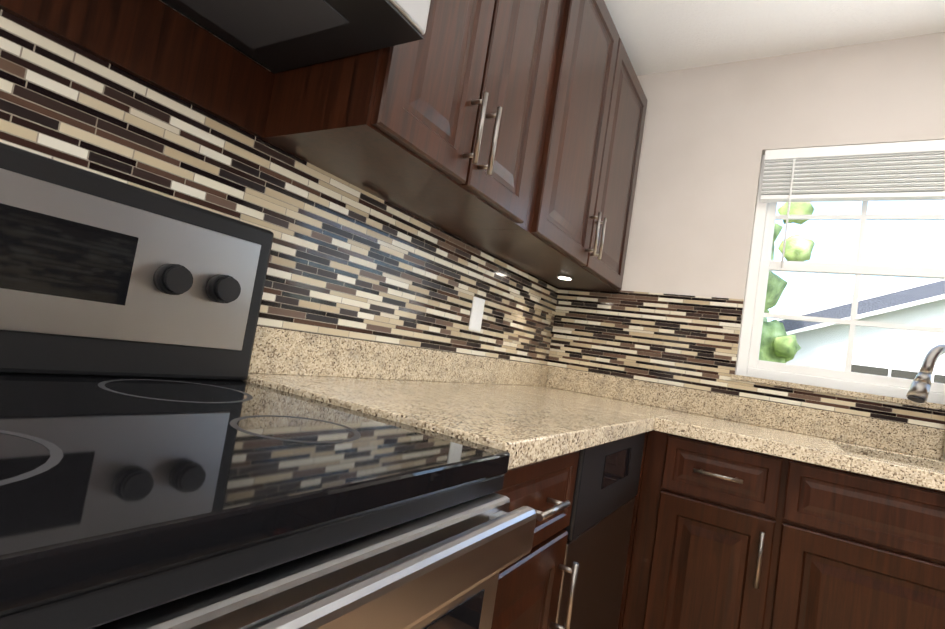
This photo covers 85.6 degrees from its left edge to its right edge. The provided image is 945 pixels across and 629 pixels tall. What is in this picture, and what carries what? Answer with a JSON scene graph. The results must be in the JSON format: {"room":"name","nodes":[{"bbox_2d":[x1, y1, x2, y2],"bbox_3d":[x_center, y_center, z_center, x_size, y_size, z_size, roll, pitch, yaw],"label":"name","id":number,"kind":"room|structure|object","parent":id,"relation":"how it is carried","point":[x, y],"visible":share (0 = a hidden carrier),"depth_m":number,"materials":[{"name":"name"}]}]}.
{"room":"kitchen","nodes":[
{"label":"kitchen","id":0,"kind":"room"},
{"bbox_2d":[159,0,270,71],"bbox_3d":[-0.957,-0.323,0.336,0.100,2.460,5.490,7,-4,31],"label":"wall","id":1,"kind":"structure","parent":0,"point":[213,34],"depth_m":0.96,"materials":[{"name":"paint"}]},
{"bbox_2d":[0,9,558,364],"bbox_3d":[-0.249,-0.038,1.440,0.006,0.535,2.484,7,-4,31],"label":"wall tile","id":2,"kind":"structure","parent":1,"relation":"attached to","point":[348,260],"depth_m":1.15,"materials":[{"name":"tile"}]},
{"bbox_2d":[468,297,484,331],"bbox_3d":[0.017,-0.001,1.866,0.008,0.120,0.080,7,-4,31],"label":"electrical outlet","id":3,"kind":"object","parent":2,"relation":"attached to","point":[476,315],"visible":1,"depth_m":1.86,"materials":[{"name":"white plastic"}]},
{"bbox_2d":[248,0,571,235],"bbox_3d":[-0.070,-0.753,1.290,0.324,0.910,0.665,7,-4,31],"label":"upper cabinet","id":4,"kind":"object","parent":1,"relation":"attached to","point":[510,131],"depth_m":1.13,"materials":[{"name":"brown wood"}]},
{"bbox_2d":[161,0,430,72],"bbox_3d":[-0.371,-0.743,0.631,0.461,0.441,0.751,7,-4,31],"label":"range hood","id":5,"kind":"object","parent":4,"relation":"attached to","point":[275,36],"visible":1,"depth_m":0.87,"materials":[{"name":"grey metal"}]},
{"bbox_2d":[456,0,647,291],"bbox_3d":[0.363,-0.636,2.017,0.324,0.910,1.043,7,-4,31],"label":"upper cabinet","id":6,"kind":"object","parent":1,"relation":"attached to","point":[580,241],"depth_m":1.84,"materials":[{"name":"brown wood"}]},
{"bbox_2d":[604,0,944,75],"bbox_3d":[0.531,-1.415,-0.374,3.150,0.060,5.490,7,-4,31],"label":"ceiling","id":7,"kind":"structure","parent":0,"point":[658,36],"depth_m":2.00,"materials":[{"name":"white paint"}]},
{"bbox_2d":[621,32,944,410],"bbox_3d":[1.688,0.192,1.809,2.950,2.460,0.160,7,-4,31],"label":"wall","id":8,"kind":"structure","parent":0,"point":[712,134],"depth_m":2.17,"materials":[{"name":"paint"}]},
{"bbox_2d":[548,288,944,429],"bbox_3d":[1.635,0.247,1.734,2.950,0.493,0.006,7,-4,31],"label":"wall tile","id":9,"kind":"structure","parent":8,"relation":"attached to","point":[688,341],"depth_m":2.21,"materials":[{"name":"tile"}]},
{"bbox_2d":[731,374,944,410],"bbox_3d":[1.644,0.323,1.739,1.365,0.020,0.068,7,-4,31],"label":"window sill","id":10,"kind":"structure","parent":8,"relation":"attached to","point":[844,393],"depth_m":1.88,"materials":[{"name":"stone"}]},
{"bbox_2d":[736,155,944,404],"bbox_3d":[1.754,-0.146,1.829,1.345,0.950,0.072,7,-4,31],"label":"window","id":11,"kind":"structure","parent":8,"relation":"in","point":[762,264],"depth_m":2.01,"materials":[{"name":"white plastic"}]},
{"bbox_2d":[760,139,944,267],"bbox_3d":[1.756,-0.375,1.790,1.321,0.498,0.054,7,-4,31],"label":"window blinds","id":12,"kind":"object","parent":11,"relation":"attached to","point":[905,171],"visible":0.98,"depth_m":1.97,"materials":[{"name":"white plastic"}]},
{"bbox_3d":[0.141,1.069,-0.542,3.150,0.060,5.490,7,-4,31],"label":"floor","id":13,"kind":"structure","parent":0,"visible":0},
{"bbox_2d":[0,142,535,628],"bbox_3d":[-0.436,0.395,0.521,0.708,1.190,0.759,7,-4,31],"label":"range","id":14,"kind":"object","parent":13,"relation":"on","point":[164,464],"visible":1,"depth_m":0.53,"materials":[{"name":"grey metal"}]},
{"bbox_2d":[491,451,579,628],"bbox_3d":[-0.206,0.648,1.038,0.628,0.872,0.418,7,-4,31],"label":"base cabinet","id":15,"kind":"object","parent":13,"relation":"on","point":[528,589],"depth_m":0.93,"materials":[{"name":"brown wood"}]},
{"bbox_2d":[556,432,645,628],"bbox_3d":[0.069,0.710,1.466,0.606,0.852,0.598,7,-4,31],"label":"dishwasher","id":16,"kind":"object","parent":13,"relation":"on","point":[598,529],"visible":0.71,"depth_m":1.27,"materials":[{"name":"grey"}]},
{"bbox_2d":[567,431,650,628],"bbox_3d":[0.372,0.804,2.011,0.626,0.872,0.658,7,-4,31],"label":"base cabinet","id":17,"kind":"object","parent":13,"relation":"on","point":[639,497],"depth_m":1.61,"materials":[{"name":"brown wood"}]},
{"bbox_2d":[244,326,944,490],"bbox_3d":[1.165,0.293,0.977,2.948,0.589,1.757,7,-4,31],"label":"countertop","id":18,"kind":"structure","parent":17,"relation":"on","point":[523,413],"depth_m":1.44,"materials":[{"name":"stone"}]},
{"bbox_2d":[906,344,944,465],"bbox_3d":[1.536,0.284,1.606,0.292,0.374,0.225,7,-4,31],"label":"faucet","id":19,"kind":"object","parent":18,"relation":"on","point":[918,392],"depth_m":1.61,"materials":[{"name":"silver metal"}]},
{"bbox_2d":[623,430,790,628],"bbox_3d":[0.804,0.855,1.763,0.370,0.872,0.628,7,-4,31],"label":"base cabinet","id":20,"kind":"object","parent":13,"relation":"on","point":[725,537],"depth_m":1.50,"materials":[{"name":"brown wood"}]},
{"bbox_2d":[771,486,944,628],"bbox_3d":[1.349,1.010,1.413,0.970,0.689,0.628,7,-4,31],"label":"base cabinet","id":21,"kind":"object","parent":13,"relation":"on","point":[843,565],"depth_m":1.32,"materials":[{"name":"brown wood"}]},
{"label":"outside","id":22,"kind":"structure","parent":0,"visible":0},
{"bbox_3d":[15.792,5.718,27.423,60.000,0.050,59.170,7,-4,31],"label":"ground","id":23,"kind":"structure","parent":22,"visible":0},
{"bbox_2d":[759,202,814,362],"bbox_3d":[3.878,-1.237,13.801,9.352,8.154,7.071,7,-4,31],"label":"tree","id":24,"kind":"object","parent":23,"relation":"on","point":[781,353],"depth_m":11.43,"materials":[{"name":"green plant"}]},
{"bbox_2d":[768,279,944,383],"bbox_3d":[18.799,1.870,16.239,19.200,6.980,10.210,7,-4,31],"label":"house","id":25,"kind":"structure","parent":23,"relation":"on","point":[928,299],"depth_m":15.07,"materials":[{"name":"white"}]}
]}

